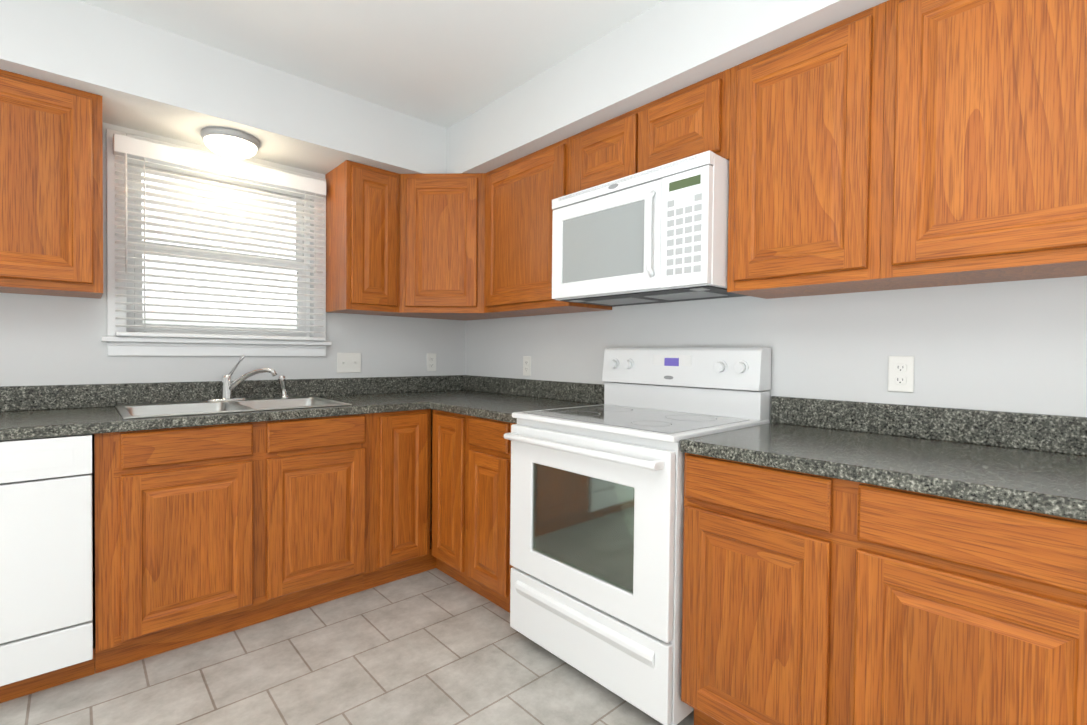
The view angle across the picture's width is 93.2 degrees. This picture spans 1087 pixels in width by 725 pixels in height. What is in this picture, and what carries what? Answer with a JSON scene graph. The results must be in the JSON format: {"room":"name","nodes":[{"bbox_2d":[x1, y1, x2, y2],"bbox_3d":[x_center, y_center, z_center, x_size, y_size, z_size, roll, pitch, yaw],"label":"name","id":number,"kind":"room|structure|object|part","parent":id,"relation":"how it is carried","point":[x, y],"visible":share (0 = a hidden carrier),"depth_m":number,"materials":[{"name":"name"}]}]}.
{"room":"kitchen","nodes":[
{"label":"kitchen","id":0,"kind":"room"},
{"bbox_2d":[0,122,465,530],"bbox_3d":[-2.275,-0.111,2.004,4.840,2.438,0.120,0,1,-42],"label":"wall","id":1,"kind":"structure","parent":0,"point":[49,340],"depth_m":2.39,"materials":[{"name":"paint"}]},
{"bbox_2d":[0,69,102,298],"bbox_3d":[-2.077,-0.655,1.867,0.714,0.764,0.323,0,1,-42],"label":"upper cabinet","id":2,"kind":"object","parent":1,"relation":"attached to","point":[51,134],"depth_m":1.89,"materials":[{"name":"brown wood"}]},
{"bbox_3d":[-1.975,-0.654,1.754,0.654,0.704,0.019,0,1,-42],"label":"door","id":3,"kind":"part","parent":2,"relation":"part of","materials":[{"name":"brown wood"}]},
{"bbox_2d":[106,129,325,356],"bbox_3d":[-1.573,-0.524,2.566,0.930,0.985,0.176,0,1,-42],"label":"window","id":4,"kind":"structure","parent":1,"relation":"in","point":[125,303],"depth_m":2.47,"materials":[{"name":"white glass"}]},
{"bbox_3d":[-1.562,-0.062,2.557,0.930,0.060,0.020,0,1,-42],"label":"window apron","id":5,"kind":"part","parent":4,"relation":"part of","materials":[{"name":"white wood"}]},
{"bbox_2d":[113,133,325,196],"bbox_3d":[-1.527,-0.944,2.513,0.888,0.076,0.064,0,1,-42],"label":"blind valance","id":6,"kind":"object","parent":4,"relation":"attached to","point":[140,149],"visible":0.9,"depth_m":2.44,"materials":[{"name":"white plastic"}]},
{"bbox_2d":[125,153,127,271],"bbox_3d":[-1.808,-0.647,2.225,0.008,0.513,0.008,0,1,-42],"label":"blind cord","id":7,"kind":"object","parent":6,"relation":"hanging from","point":[126,266],"depth_m":2.22,"materials":[{"name":"white fabric"}]},
{"bbox_2d":[143,158,145,332],"bbox_3d":[-1.765,-0.519,2.274,0.002,0.771,0.002,0,1,-42],"label":"blind cord","id":8,"kind":"object","parent":6,"relation":"hanging from","point":[144,158],"depth_m":2.29,"materials":[{"name":"white fabric"}]},
{"bbox_2d":[302,197,302,311],"bbox_3d":[-1.282,-0.522,2.748,0.002,0.771,0.002,0,1,-42],"label":"blind cord","id":9,"kind":"object","parent":6,"relation":"hanging from","point":[302,197],"depth_m":2.77,"materials":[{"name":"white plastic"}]},
{"bbox_2d":[302,191,305,336],"bbox_3d":[-1.265,-0.522,2.729,0.002,0.771,0.002,0,1,-42],"label":"blind cord","id":10,"kind":"object","parent":6,"relation":"hanging from","point":[305,191],"depth_m":2.73,"materials":[{"name":"white fabric"}]},
{"bbox_3d":[-1.614,-0.537,2.611,0.716,0.748,0.030,0,1,-42],"label":"glass","id":11,"kind":"part","parent":4,"relation":"part of","materials":[{"name":"clear glass"}]},
{"bbox_3d":[-1.535,-0.126,2.527,0.876,0.018,0.052,0,1,-42],"label":"window blind rail","id":12,"kind":"part","parent":4,"relation":"part of","materials":[{"name":"white plastic"}]},
{"bbox_2d":[101,336,331,345],"bbox_3d":[-1.567,-0.104,2.562,0.970,0.024,0.096,0,1,-42],"label":"sill","id":13,"kind":"structure","parent":1,"relation":"attached to","point":[191,340],"depth_m":2.47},
{"bbox_2d":[337,353,360,372],"bbox_3d":[-1.119,0.001,2.963,0.140,0.115,0.016,0,1,-42],"label":"light switch","id":14,"kind":"object","parent":1,"relation":"attached to","point":[348,362],"visible":1,"depth_m":2.96,"materials":[{"name":"plastic"}]},
{"bbox_2d":[325,160,399,315],"bbox_3d":[-1.000,-0.661,2.845,0.294,0.764,0.323,0,1,-42],"label":"upper cabinet","id":15,"kind":"object","parent":1,"relation":"attached to","point":[363,201],"depth_m":2.73,"materials":[{"name":"brown wood"}]},
{"bbox_3d":[-0.898,-0.660,2.733,0.250,0.704,0.019,0,1,-42],"label":"door","id":16,"kind":"part","parent":15,"relation":"part of","materials":[{"name":"brown wood"}]},
{"bbox_2d":[427,353,435,370],"bbox_3d":[-0.725,-0.002,3.327,0.070,0.115,0.008,0,1,-42],"label":"electrical outlet","id":17,"kind":"object","parent":1,"relation":"attached to","point":[431,361],"visible":1,"depth_m":3.32,"materials":[{"name":"plastic"}]},
{"bbox_2d":[0,531,693,724],"bbox_3d":[-0.667,1.186,0.243,4.840,0.060,4.940,0,1,-42],"label":"floor","id":18,"kind":"structure","parent":0,"point":[435,646],"depth_m":1.83,"materials":[{"name":"tile"}]},
{"bbox_2d":[0,434,92,685],"bbox_3d":[-1.967,0.679,1.778,0.600,0.873,0.600,0,1,-42],"label":"dishwasher","id":19,"kind":"object","parent":18,"relation":"on","point":[46,588],"visible":0.92,"depth_m":1.68,"materials":[{"name":"white metal"}]},
{"bbox_3d":[-1.777,0.314,1.567,0.600,0.130,0.048,0,1,-42],"label":"panel","id":20,"kind":"part","parent":19,"relation":"part of","materials":[{"name":"white metal"}]},
{"bbox_3d":[-1.782,0.637,1.575,0.600,0.503,0.041,0,1,-42],"label":"door","id":21,"kind":"part","parent":19,"relation":"part of","materials":[{"name":"white metal"}]},
{"bbox_2d":[120,398,251,469],"bbox_3d":[-1.514,0.278,2.165,0.373,0.171,0.424,0,1,-42],"label":"sink basin","id":22,"kind":"object","parent":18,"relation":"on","point":[198,405],"depth_m":2.30,"materials":[{"name":"silver metal"}]},
{"bbox_2d":[88,414,371,675],"bbox_3d":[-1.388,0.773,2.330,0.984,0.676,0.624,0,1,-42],"label":"base cabinet","id":23,"kind":"object","parent":18,"relation":"on","point":[185,553],"depth_m":2.03,"materials":[{"name":"brown wood"}]},
{"bbox_2d":[232,394,347,453],"bbox_3d":[-1.214,0.276,2.438,0.373,0.171,0.424,0,1,-42],"label":"sink basin","id":24,"kind":"object","parent":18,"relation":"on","point":[286,401],"depth_m":2.60,"materials":[{"name":"silver metal"}]},
{"bbox_2d":[348,434,427,588],"bbox_3d":[-0.902,0.670,2.769,0.325,0.876,0.624,0,1,-42],"label":"base cabinet","id":25,"kind":"object","parent":18,"relation":"on","point":[398,512],"depth_m":2.53,"materials":[{"name":"brown wood"}]},
{"bbox_3d":[-0.691,0.623,2.551,0.255,0.728,0.019,0,1,-42],"label":"corner door","id":26,"kind":"part","parent":25,"relation":"part of","materials":[{"name":"brown wood"}]},
{"bbox_2d":[428,430,459,581],"bbox_3d":[-0.251,0.678,2.735,0.623,0.876,0.334,0,1,-42],"label":"base cabinet","id":27,"kind":"object","parent":18,"relation":"on","point":[444,554],"depth_m":2.54,"materials":[{"name":"brown wood"}]},
{"bbox_3d":[-0.469,0.625,2.526,0.019,0.728,0.268,0,1,-42],"label":"corner door","id":28,"kind":"part","parent":27,"relation":"part of","materials":[{"name":"brown wood"}]},
{"bbox_2d":[460,422,516,612],"bbox_3d":[-0.009,0.685,2.470,0.623,0.876,0.384,0,1,-42],"label":"base cabinet","id":29,"kind":"object","parent":18,"relation":"on","point":[485,455],"depth_m":2.29,"materials":[{"name":"brown wood"}]},
{"bbox_2d":[0,390,603,473],"bbox_3d":[-1.200,0.224,2.011,2.998,0.038,1.326,0,1,-42],"label":"countertop","id":30,"kind":"structure","parent":29,"relation":"on","point":[119,442],"depth_m":2.13,"materials":[{"name":"grey stone"}]},
{"bbox_2d":[115,354,351,418],"bbox_3d":[-1.381,0.164,2.320,0.830,0.398,0.530,0,1,-42],"label":"sink","id":31,"kind":"object","parent":30,"relation":"in","point":[226,404],"depth_m":2.41,"materials":[{"name":"silver metal"}]},
{"bbox_3d":[-0.248,0.702,2.284,0.019,0.588,0.285,0,1,-42],"label":"door","id":32,"kind":"part","parent":29,"relation":"part of","materials":[{"name":"brown wood"}]},
{"bbox_3d":[-0.245,0.320,2.277,0.019,0.128,0.285,0,1,-42],"label":"drawer","id":33,"kind":"part","parent":29,"relation":"part of","materials":[{"name":"brown wood"}]},
{"bbox_2d":[504,347,770,724],"bbox_3d":[0.341,0.536,2.004,0.706,1.197,0.764,0,1,-42],"label":"range","id":34,"kind":"object","parent":18,"relation":"on","point":[596,533],"visible":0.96,"depth_m":1.80,"materials":[{"name":"metal"}]},
{"bbox_3d":[0.102,0.298,1.780,0.053,0.025,0.716,0,1,-42],"label":"handle","id":35,"kind":"part","parent":34,"relation":"part of","materials":[{"name":"white metal"}]},
{"bbox_3d":[0.126,0.561,1.809,0.005,0.348,0.498,0,1,-42],"label":"door glass","id":36,"kind":"part","parent":34,"relation":"part of","materials":[{"name":"grey glass"}]},
{"bbox_3d":[0.120,0.963,1.815,0.042,0.242,0.754,0,1,-42],"label":"drawer","id":37,"kind":"part","parent":34,"relation":"part of","materials":[{"name":"white metal"}]},
{"bbox_3d":[0.129,0.544,1.812,0.030,0.572,0.754,0,1,-42],"label":"door","id":38,"kind":"part","parent":34,"relation":"part of","materials":[{"name":"white metal"}]},
{"bbox_3d":[0.340,0.208,1.994,0.517,0.002,0.700,0,1,-42],"label":"glass","id":39,"kind":"part","parent":34,"relation":"part of","materials":[{"name":"white glass"}]},
{"bbox_2d":[512,404,769,442],"bbox_3d":[0.366,0.219,2.018,0.648,0.021,0.764,0,1,-42],"label":"cooktop","id":40,"kind":"object","parent":34,"relation":"in","point":[646,423],"depth_m":1.88,"materials":[{"name":"white glass"}]},
{"bbox_2d":[680,446,835,724],"bbox_3d":[0.787,0.708,1.595,0.623,0.876,0.442,0,1,-42],"label":"base cabinet","id":41,"kind":"object","parent":18,"relation":"on","point":[757,593],"depth_m":1.37,"materials":[{"name":"brown wood"}]},
{"bbox_3d":[0.557,0.726,1.398,0.019,0.588,0.400,0,1,-42],"label":"door","id":42,"kind":"part","parent":41,"relation":"part of","materials":[{"name":"brown wood"}]},
{"bbox_3d":[0.561,0.344,1.391,0.019,0.128,0.400,0,1,-42],"label":"drawer","id":43,"kind":"part","parent":41,"relation":"part of","materials":[{"name":"brown wood"}]},
{"bbox_2d":[828,474,1086,724],"bbox_3d":[1.098,0.718,1.252,0.623,0.876,0.485,0,1,-42],"label":"base cabinet","id":44,"kind":"object","parent":18,"relation":"on","point":[866,564],"depth_m":1.06,"materials":[{"name":"brown wood"}]},
{"bbox_2d":[680,422,1086,513],"bbox_3d":[1.154,0.262,1.180,0.633,0.038,1.532,0,1,-42],"label":"countertop","id":45,"kind":"structure","parent":44,"relation":"on","point":[1052,478],"depth_m":1.28,"materials":[{"name":"grey stone"}]},
{"bbox_3d":[0.871,0.735,1.053,0.019,0.588,0.416,0,1,-42],"label":"door","id":46,"kind":"part","parent":44,"relation":"part of","materials":[{"name":"brown wood"}]},
{"bbox_3d":[0.875,0.353,1.046,0.019,0.128,0.416,0,1,-42],"label":"drawer","id":47,"kind":"part","parent":44,"relation":"part of","materials":[{"name":"brown wood"}]},
{"bbox_2d":[79,0,662,128],"bbox_3d":[-0.641,-1.322,0.199,4.840,0.080,4.940,0,1,-42],"label":"ceiling","id":48,"kind":"structure","parent":0,"point":[446,64],"depth_m":2.08,"materials":[{"name":"paint"}]},
{"bbox_2d":[0,0,446,174],"bbox_3d":[-2.089,-1.181,1.792,4.600,0.288,0.400,0,1,-42],"label":"soffit","id":49,"kind":"structure","parent":48,"relation":"attached to","point":[139,76],"depth_m":2.17,"materials":[{"name":"paint"}]},
{"bbox_2d":[201,127,259,158],"bbox_3d":[-1.448,-0.998,2.381,0.236,0.085,0.236,0,1,-42],"label":"ceiling light","id":50,"kind":"object","parent":49,"relation":"attached to","point":[229,143],"visible":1,"depth_m":2.31,"materials":[{"name":"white glass"}]},
{"bbox_2d":[447,0,887,173],"bbox_3d":[0.736,-1.152,1.807,0.400,0.288,3.380,0,1,-42],"label":"soffit","id":51,"kind":"structure","parent":48,"relation":"attached to","point":[663,48],"depth_m":1.96,"materials":[{"name":"paint"}]},
{"bbox_2d":[465,276,1086,422],"bbox_3d":[1.092,-0.073,1.809,0.120,2.438,4.700,0,1,-42],"label":"wall","id":52,"kind":"structure","parent":0,"point":[1015,346],"depth_m":1.72,"materials":[{"name":"paint"}]},
{"bbox_2d":[397,173,511,320],"bbox_3d":[-0.549,-0.660,3.043,0.638,0.764,0.638,0,1,-42],"label":"upper cabinet","id":53,"kind":"object","parent":52,"relation":"attached to","point":[440,213],"depth_m":2.81,"materials":[{"name":"brown wood"}]},
{"bbox_3d":[-0.560,-0.658,2.819,0.394,0.704,0.019,1,1,3],"label":"corner door","id":54,"kind":"part","parent":53,"relation":"part of","materials":[{"name":"brown wood"}]},
{"bbox_2d":[523,356,530,375],"bbox_3d":[-0.098,0.020,3.018,0.008,0.115,0.070,0,1,-42],"label":"electrical outlet","id":55,"kind":"object","parent":52,"relation":"attached to","point":[526,365],"visible":1,"depth_m":3.01,"materials":[{"name":"plastic"}]},
{"bbox_2d":[480,138,611,316],"bbox_3d":[0.004,-0.648,2.669,0.323,0.764,0.658,0,1,-42],"label":"upper cabinet","id":56,"kind":"object","parent":52,"relation":"attached to","point":[516,197],"depth_m":2.57,"materials":[{"name":"brown wood"}]},
{"bbox_3d":[-0.109,-0.649,2.567,0.019,0.704,0.598,0,1,-42],"label":"door","id":57,"kind":"part","parent":56,"relation":"part of","materials":[{"name":"brown wood"}]},
{"bbox_2d":[568,111,631,194],"bbox_3d":[0.357,-0.866,2.280,0.323,0.307,0.382,0,1,-42],"label":"upper cabinet","id":58,"kind":"object","parent":52,"relation":"attached to","point":[600,154],"depth_m":2.17,"materials":[{"name":"brown wood"}]},
{"bbox_3d":[0.253,-0.867,2.168,0.019,0.246,0.347,0,1,-42],"label":"door","id":59,"kind":"part","parent":58,"relation":"part of","materials":[{"name":"brown wood"}]},
{"bbox_2d":[632,69,727,174],"bbox_3d":[0.614,-0.858,1.997,0.323,0.307,0.383,0,1,-42],"label":"upper cabinet","id":60,"kind":"object","parent":52,"relation":"attached to","point":[691,120],"depth_m":1.88,"materials":[{"name":"brown wood"}]},
{"bbox_2d":[552,150,746,306],"bbox_3d":[0.427,-0.483,2.095,0.447,0.444,0.757,0,1,-42],"label":"over-the-range microwave","id":61,"kind":"object","parent":60,"relation":"attached to","point":[658,234],"visible":0.96,"depth_m":1.90,"materials":[{"name":"white plastic"}]},
{"bbox_3d":[0.236,-0.466,2.048,0.026,0.387,0.565,0,1,-42],"label":"door","id":62,"kind":"part","parent":61,"relation":"part of","materials":[{"name":"white plastic"}]},
{"bbox_3d":[0.383,-0.462,1.841,0.040,0.309,0.019,0,1,-42],"label":"handle","id":63,"kind":"part","parent":61,"relation":"part of","materials":[{"name":"white plastic"}]},
{"bbox_3d":[0.489,-0.458,1.768,0.028,0.387,0.184,0,1,-42],"label":"panel","id":64,"kind":"part","parent":61,"relation":"part of","materials":[{"name":"white plastic"}]},
{"bbox_3d":[0.493,-0.860,1.904,0.019,0.246,0.347,0,1,-42],"label":"door","id":65,"kind":"part","parent":60,"relation":"part of","materials":[{"name":"brown wood"}]},
{"bbox_2d":[727,6,891,298],"bbox_3d":[0.895,-0.621,1.690,0.323,0.764,0.455,0,1,-42],"label":"upper cabinet","id":66,"kind":"object","parent":52,"relation":"attached to","point":[800,110],"depth_m":1.57,"materials":[{"name":"brown wood"}]},
{"bbox_3d":[0.782,-0.623,1.588,0.019,0.704,0.395,0,1,-42],"label":"door","id":67,"kind":"part","parent":66,"relation":"part of","materials":[{"name":"brown wood"}]},
{"bbox_2d":[888,356,913,392],"bbox_3d":[1.147,0.037,1.650,0.008,0.115,0.070,0,1,-42],"label":"electrical outlet","id":68,"kind":"object","parent":52,"relation":"attached to","point":[900,373],"visible":1,"depth_m":1.65,"materials":[{"name":"plastic"}]},
{"bbox_2d":[771,396,1086,453],"bbox_3d":[1.382,0.192,1.385,0.020,0.100,1.532,0,1,-42],"label":"backsplash","id":69,"kind":"structure","parent":52,"relation":"attached to","point":[1029,431],"depth_m":1.55,"materials":[{"name":"grey stone"}]},
{"bbox_2d":[868,0,1086,289],"bbox_3d":[1.253,-0.611,1.296,0.323,0.764,0.611,0,1,-42],"label":"upper cabinet","id":70,"kind":"object","parent":52,"relation":"attached to","point":[898,144],"depth_m":1.27,"materials":[{"name":"brown wood"}]},
{"bbox_3d":[1.141,-0.612,1.194,0.019,0.704,0.550,0,1,-42],"label":"door","id":71,"kind":"part","parent":70,"relation":"part of","materials":[{"name":"brown wood"}]},
{"label":"outside","id":72,"kind":"structure","parent":0,"visible":0},
{"bbox_2d":[142,173,296,328],"bbox_3d":[-2.529,-0.677,3.840,6.500,4.500,0.001,0,1,-42],"label":"window glass","id":73,"kind":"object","parent":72,"point":[202,304],"depth_m":3.89,"materials":[{"name":"clear glass"}]}
]}

